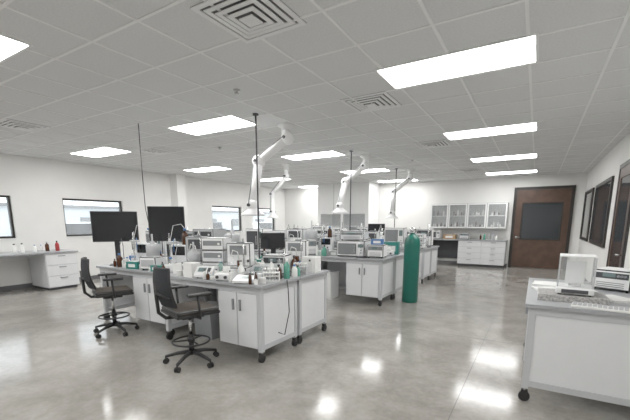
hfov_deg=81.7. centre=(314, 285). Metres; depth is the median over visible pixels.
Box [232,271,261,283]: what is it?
top-loading balance
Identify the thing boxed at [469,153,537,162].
ceiling light panel
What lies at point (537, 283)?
paper stack
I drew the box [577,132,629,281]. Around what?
wall
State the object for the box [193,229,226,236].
lab analyzer
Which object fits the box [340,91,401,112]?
air diffuser
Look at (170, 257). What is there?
bottle
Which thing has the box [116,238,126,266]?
bottle
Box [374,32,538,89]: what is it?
ceiling light panel
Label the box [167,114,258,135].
ceiling light panel
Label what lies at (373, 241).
glove box
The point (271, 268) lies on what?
test tube rack
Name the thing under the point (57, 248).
squeeze bottle
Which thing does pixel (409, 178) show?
fume extraction arm
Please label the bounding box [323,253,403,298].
lab bench
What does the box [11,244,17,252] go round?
spray bottle
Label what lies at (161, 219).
computer monitor
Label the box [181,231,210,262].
lab analyzer
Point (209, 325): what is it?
storage bin
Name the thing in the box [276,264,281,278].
bottle
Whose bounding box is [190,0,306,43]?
air diffuser
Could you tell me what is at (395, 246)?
box
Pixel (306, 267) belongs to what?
test tube rack
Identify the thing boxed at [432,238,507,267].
base cabinet
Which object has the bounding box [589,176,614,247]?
window
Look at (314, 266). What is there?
box
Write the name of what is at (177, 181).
structural column
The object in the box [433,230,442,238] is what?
microwave oven
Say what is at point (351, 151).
pole
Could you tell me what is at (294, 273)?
bottle
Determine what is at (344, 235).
autosampler
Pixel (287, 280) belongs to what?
power cord
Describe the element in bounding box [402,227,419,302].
gas cylinder
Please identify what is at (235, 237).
lab analyzer
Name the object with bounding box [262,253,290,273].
lab analyzer
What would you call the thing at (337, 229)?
lab analyzer
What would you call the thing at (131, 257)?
glove box
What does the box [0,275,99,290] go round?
baseboard
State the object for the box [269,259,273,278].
bottle
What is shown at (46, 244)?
bottle
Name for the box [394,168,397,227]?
pole
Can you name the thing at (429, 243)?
lab analyzer
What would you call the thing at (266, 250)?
lab analyzer
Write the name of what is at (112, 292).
chair
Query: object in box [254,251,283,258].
lab bench
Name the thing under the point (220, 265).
bottle
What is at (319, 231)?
lab analyzer
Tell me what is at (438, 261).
baseboard
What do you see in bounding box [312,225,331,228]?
lab analyzer
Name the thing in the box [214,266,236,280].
magnetic stirrer hotplate
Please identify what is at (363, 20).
ceiling
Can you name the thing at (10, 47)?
ceiling light panel
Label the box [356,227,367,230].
lab analyzer
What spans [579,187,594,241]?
window
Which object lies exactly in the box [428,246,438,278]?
lab bench
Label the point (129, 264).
glove box
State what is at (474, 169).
air diffuser
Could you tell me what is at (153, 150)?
air diffuser
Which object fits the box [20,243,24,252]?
spray bottle
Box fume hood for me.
[318,182,379,230]
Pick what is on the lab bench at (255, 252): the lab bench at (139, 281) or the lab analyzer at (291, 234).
the lab analyzer at (291, 234)
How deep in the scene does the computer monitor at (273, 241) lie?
5.03 m
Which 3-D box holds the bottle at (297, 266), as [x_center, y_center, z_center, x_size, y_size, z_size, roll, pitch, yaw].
[-0.212,-0.188,4.432,0.067,0.131,0.066,6,12,30]
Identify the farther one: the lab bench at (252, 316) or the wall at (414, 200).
the wall at (414, 200)
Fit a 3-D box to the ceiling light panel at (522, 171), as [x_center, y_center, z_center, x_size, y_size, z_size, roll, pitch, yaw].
[5.832,-3.377,10.838,1.360,0.012,0.600,6,12,30]
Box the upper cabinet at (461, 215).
[430,202,508,228]
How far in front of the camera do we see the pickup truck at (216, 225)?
24.14 m
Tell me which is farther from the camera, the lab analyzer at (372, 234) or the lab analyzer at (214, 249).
the lab analyzer at (372, 234)
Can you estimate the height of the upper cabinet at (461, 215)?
0.840 m
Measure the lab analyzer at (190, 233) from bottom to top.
0.575 m
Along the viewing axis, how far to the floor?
3.81 m
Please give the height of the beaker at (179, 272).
0.063 m
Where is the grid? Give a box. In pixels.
[0,0,629,188]
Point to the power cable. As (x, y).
(138, 123)
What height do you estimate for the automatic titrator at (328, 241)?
0.623 m
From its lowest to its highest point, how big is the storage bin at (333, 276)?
0.530 m
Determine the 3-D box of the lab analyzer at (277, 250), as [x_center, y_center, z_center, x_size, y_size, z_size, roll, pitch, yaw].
[-0.759,-0.846,7.608,0.200,0.324,0.200,-1,10,-5]
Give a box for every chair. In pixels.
[80,257,139,338]
[153,265,219,372]
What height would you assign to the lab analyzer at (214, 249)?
0.454 m
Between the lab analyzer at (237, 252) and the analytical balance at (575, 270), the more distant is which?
the lab analyzer at (237, 252)
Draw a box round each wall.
[0,153,284,286]
[285,173,587,269]
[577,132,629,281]
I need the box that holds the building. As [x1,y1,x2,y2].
[0,202,271,235]
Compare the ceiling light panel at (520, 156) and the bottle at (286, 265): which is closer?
the bottle at (286, 265)
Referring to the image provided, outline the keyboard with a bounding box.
[571,301,629,313]
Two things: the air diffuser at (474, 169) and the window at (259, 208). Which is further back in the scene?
the window at (259, 208)
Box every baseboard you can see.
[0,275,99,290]
[437,260,506,266]
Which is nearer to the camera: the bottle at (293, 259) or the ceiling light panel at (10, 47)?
the ceiling light panel at (10, 47)
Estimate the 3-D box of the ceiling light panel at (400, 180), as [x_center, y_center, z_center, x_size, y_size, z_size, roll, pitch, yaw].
[2.947,-3.757,12.993,1.360,0.012,0.600,6,12,30]
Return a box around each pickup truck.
[66,222,91,234]
[213,222,222,228]
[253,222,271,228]
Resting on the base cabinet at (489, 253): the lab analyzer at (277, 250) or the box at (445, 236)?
the box at (445, 236)
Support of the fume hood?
on the floor
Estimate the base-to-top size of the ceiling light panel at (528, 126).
0.012 m
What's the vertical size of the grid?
0.017 m
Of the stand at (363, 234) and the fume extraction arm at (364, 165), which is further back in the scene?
the fume extraction arm at (364, 165)
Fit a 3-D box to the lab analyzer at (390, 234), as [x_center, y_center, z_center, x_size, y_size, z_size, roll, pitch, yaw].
[2.074,-1.250,9.392,0.500,0.500,0.435,5,11,25]
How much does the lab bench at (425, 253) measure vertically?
0.850 m
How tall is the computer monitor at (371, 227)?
0.600 m
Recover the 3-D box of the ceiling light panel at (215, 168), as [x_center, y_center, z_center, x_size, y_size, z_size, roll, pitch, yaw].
[-3.017,-3.264,10.197,1.360,0.012,0.600,6,12,30]
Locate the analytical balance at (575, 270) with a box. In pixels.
[555,253,597,296]
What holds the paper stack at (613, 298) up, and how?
on the lab bench at (580, 352)
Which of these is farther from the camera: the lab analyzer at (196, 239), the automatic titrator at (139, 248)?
the automatic titrator at (139, 248)
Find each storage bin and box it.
[194,301,219,339]
[327,270,339,298]
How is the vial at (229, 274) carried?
on the lab bench at (252, 316)
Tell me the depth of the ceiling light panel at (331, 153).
8.03 m
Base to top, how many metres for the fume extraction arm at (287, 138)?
1.360 m
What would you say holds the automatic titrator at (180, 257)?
on the lab bench at (139, 281)
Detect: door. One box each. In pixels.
[508,185,575,269]
[606,159,629,267]
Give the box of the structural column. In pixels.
[170,174,188,229]
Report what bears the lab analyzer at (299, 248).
on the lab bench at (311, 287)
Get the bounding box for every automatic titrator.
[129,224,156,260]
[164,224,188,270]
[319,223,333,255]
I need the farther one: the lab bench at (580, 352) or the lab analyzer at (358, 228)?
the lab analyzer at (358, 228)
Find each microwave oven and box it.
[337,240,370,255]
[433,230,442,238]
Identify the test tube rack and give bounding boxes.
[263,267,279,281]
[292,262,307,274]
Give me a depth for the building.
41.44 m
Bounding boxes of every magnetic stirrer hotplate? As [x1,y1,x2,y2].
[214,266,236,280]
[387,247,393,255]
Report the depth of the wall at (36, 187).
9.32 m
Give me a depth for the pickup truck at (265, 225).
29.73 m
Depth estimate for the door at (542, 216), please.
11.67 m
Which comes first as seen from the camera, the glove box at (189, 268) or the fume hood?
the glove box at (189, 268)
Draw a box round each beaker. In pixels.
[176,270,182,275]
[259,277,265,283]
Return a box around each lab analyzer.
[139,234,165,269]
[145,231,174,256]
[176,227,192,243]
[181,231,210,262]
[181,242,202,269]
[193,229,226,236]
[201,237,230,265]
[222,238,253,274]
[224,220,240,241]
[246,228,271,251]
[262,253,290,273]
[264,231,285,251]
[276,249,283,253]
[283,226,306,249]
[285,236,308,264]
[306,221,319,249]
[306,239,316,254]
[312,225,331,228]
[313,229,334,240]
[328,227,345,236]
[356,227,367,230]
[367,244,386,257]
[368,231,381,239]
[384,228,406,246]
[407,234,425,248]
[416,229,433,246]
[459,233,469,238]
[592,267,629,292]
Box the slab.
[537,287,609,305]
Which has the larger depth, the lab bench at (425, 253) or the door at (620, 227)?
the lab bench at (425, 253)
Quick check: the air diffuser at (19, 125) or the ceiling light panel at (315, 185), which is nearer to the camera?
the air diffuser at (19, 125)
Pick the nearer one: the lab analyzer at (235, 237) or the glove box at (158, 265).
the glove box at (158, 265)
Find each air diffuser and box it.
[0,119,50,132]
[135,147,176,154]
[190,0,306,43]
[250,169,277,172]
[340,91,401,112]
[413,139,450,148]
[456,168,479,171]
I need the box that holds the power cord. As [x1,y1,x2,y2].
[278,280,289,334]
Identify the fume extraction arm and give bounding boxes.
[241,123,293,215]
[267,163,290,217]
[332,155,370,212]
[385,169,414,218]
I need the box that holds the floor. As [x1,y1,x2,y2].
[0,263,629,419]
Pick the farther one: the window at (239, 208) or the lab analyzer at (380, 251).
the window at (239, 208)
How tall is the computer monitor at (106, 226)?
0.805 m
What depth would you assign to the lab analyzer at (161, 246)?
5.94 m
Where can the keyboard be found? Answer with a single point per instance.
(602, 307)
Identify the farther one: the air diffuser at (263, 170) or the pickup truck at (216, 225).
the pickup truck at (216, 225)
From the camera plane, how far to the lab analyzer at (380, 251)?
6.58 m
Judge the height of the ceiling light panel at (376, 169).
0.012 m
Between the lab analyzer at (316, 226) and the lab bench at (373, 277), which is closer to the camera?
the lab bench at (373, 277)
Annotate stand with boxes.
[280,248,290,277]
[356,234,367,257]
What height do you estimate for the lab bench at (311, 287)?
0.850 m
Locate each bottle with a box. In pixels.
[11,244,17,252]
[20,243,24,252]
[45,242,49,250]
[55,241,59,250]
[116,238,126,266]
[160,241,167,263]
[169,238,176,262]
[218,262,223,271]
[238,262,243,273]
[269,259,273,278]
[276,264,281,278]
[284,259,289,278]
[291,255,296,268]
[291,264,297,276]
[296,265,299,275]
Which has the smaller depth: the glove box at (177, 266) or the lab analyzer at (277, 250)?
the glove box at (177, 266)
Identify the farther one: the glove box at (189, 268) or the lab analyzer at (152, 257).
the lab analyzer at (152, 257)
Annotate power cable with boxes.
[138,123,147,219]
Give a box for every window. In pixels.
[0,195,16,239]
[62,198,121,236]
[212,206,242,231]
[259,208,273,229]
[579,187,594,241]
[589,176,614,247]
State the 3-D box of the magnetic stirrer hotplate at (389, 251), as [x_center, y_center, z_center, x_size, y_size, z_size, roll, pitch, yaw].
[1.460,-0.707,7.176,0.180,0.200,0.235,4,11,20]
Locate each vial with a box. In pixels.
[228,270,231,281]
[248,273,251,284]
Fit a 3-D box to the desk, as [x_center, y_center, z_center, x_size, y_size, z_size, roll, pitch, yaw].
[-6.911,-0.139,6.976,0.870,0.850,4.120,6,12,30]
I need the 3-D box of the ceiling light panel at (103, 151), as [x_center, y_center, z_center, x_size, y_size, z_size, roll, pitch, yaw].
[-4.541,-2.824,7.699,1.360,0.012,0.600,6,12,30]
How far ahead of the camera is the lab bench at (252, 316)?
4.03 m
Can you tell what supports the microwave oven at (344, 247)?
on the lab bench at (373, 277)
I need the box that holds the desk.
[0,249,79,289]
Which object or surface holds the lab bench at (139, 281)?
on the floor
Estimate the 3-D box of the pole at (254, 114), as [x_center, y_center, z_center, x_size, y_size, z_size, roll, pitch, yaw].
[-0.810,-1.313,5.143,0.080,2.100,0.080,6,12,30]
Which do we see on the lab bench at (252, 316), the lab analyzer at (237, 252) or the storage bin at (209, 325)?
the lab analyzer at (237, 252)
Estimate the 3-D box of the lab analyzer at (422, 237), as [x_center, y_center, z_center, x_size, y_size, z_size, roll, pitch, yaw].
[2.549,-1.131,9.135,0.400,0.354,0.415,5,11,25]
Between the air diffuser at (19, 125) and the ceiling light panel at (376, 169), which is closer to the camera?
the air diffuser at (19, 125)
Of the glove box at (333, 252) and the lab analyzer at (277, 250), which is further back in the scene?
the lab analyzer at (277, 250)
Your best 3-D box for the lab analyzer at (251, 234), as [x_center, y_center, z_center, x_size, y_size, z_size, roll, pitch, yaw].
[-1.254,-1.030,8.145,0.450,0.500,0.435,5,11,25]
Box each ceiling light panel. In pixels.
[0,33,32,62]
[68,146,132,157]
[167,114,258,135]
[184,166,230,172]
[261,177,291,181]
[280,150,345,159]
[298,185,317,187]
[340,168,390,173]
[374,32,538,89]
[378,179,418,182]
[442,121,537,139]
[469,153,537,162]
[485,169,537,174]
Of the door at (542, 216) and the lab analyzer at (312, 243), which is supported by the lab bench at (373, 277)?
the lab analyzer at (312, 243)
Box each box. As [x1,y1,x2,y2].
[126,261,139,268]
[129,255,135,260]
[150,264,161,271]
[173,263,181,273]
[183,262,199,277]
[301,256,320,272]
[330,250,337,255]
[371,239,383,244]
[384,241,399,254]
[443,234,456,238]
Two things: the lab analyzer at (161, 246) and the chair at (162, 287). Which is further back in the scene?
the lab analyzer at (161, 246)
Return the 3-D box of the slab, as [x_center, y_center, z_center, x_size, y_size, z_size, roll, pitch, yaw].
[2.173,0.086,3.096,0.480,0.055,0.340,6,12,30]
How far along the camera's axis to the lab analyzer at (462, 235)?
12.46 m
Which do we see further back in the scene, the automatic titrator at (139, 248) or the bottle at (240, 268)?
the automatic titrator at (139, 248)
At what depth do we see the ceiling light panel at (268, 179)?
12.59 m
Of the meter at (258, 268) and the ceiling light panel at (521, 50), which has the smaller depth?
the ceiling light panel at (521, 50)
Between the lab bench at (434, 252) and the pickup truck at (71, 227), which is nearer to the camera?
the lab bench at (434, 252)
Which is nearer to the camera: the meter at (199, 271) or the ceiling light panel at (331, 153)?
the meter at (199, 271)
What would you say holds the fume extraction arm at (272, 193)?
hanging from the ceiling
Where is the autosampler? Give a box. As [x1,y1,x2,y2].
[340,231,368,240]
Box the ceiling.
[0,0,629,188]
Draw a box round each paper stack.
[531,286,555,290]
[532,280,556,286]
[606,294,629,302]
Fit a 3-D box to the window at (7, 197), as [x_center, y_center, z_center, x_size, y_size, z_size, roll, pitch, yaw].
[-7.125,-1.409,7.445,0.160,0.950,1.550,6,12,30]
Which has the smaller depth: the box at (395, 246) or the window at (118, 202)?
the box at (395, 246)
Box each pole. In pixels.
[253,113,259,258]
[349,150,352,230]
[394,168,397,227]
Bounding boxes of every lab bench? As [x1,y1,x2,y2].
[96,264,208,334]
[165,273,299,362]
[208,270,329,343]
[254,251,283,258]
[309,255,396,305]
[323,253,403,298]
[400,247,432,283]
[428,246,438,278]
[518,278,629,406]
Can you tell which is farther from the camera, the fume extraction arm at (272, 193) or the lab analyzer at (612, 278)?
the fume extraction arm at (272, 193)
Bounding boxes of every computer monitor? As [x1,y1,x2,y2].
[90,211,138,265]
[147,206,184,263]
[260,233,284,253]
[368,224,384,234]
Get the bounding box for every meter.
[194,265,218,277]
[251,264,268,277]
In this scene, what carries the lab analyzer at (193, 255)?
on the lab bench at (252, 316)
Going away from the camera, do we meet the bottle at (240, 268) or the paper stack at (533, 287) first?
the paper stack at (533, 287)
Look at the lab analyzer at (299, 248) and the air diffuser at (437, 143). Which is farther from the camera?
the air diffuser at (437, 143)
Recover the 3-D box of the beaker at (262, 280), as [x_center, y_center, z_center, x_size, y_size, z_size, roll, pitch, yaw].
[-0.559,-0.058,3.890,0.074,0.063,0.073,6,12,30]
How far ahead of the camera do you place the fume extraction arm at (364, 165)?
8.10 m

